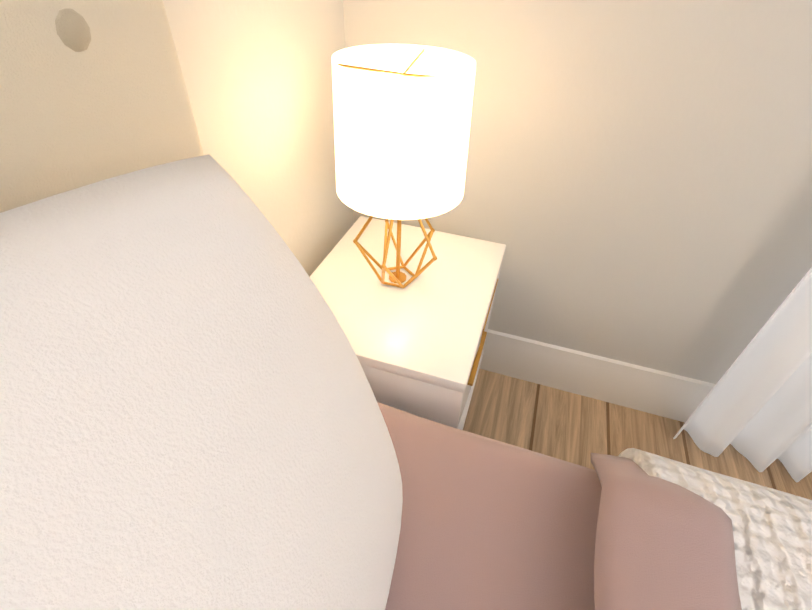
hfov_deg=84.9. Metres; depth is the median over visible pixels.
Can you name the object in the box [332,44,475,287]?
lamp
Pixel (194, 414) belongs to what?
bed
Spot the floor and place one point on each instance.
(574, 428)
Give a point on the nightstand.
(417, 343)
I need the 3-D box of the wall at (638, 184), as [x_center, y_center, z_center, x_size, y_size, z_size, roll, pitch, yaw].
[0.511,-0.799,0.569,1.220,2.500,0.250,14,42,12]
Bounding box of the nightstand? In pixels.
[310,216,505,429]
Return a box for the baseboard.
[479,329,715,421]
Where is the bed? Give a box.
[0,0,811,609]
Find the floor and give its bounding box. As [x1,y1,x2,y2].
[463,369,811,499]
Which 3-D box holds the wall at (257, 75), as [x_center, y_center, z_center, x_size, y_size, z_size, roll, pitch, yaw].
[-0.577,-0.071,-0.345,0.120,2.500,3.150,14,42,12]
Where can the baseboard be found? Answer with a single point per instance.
(653, 391)
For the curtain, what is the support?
attached to the wall
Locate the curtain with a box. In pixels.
[673,267,811,481]
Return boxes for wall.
[163,0,353,276]
[343,0,811,383]

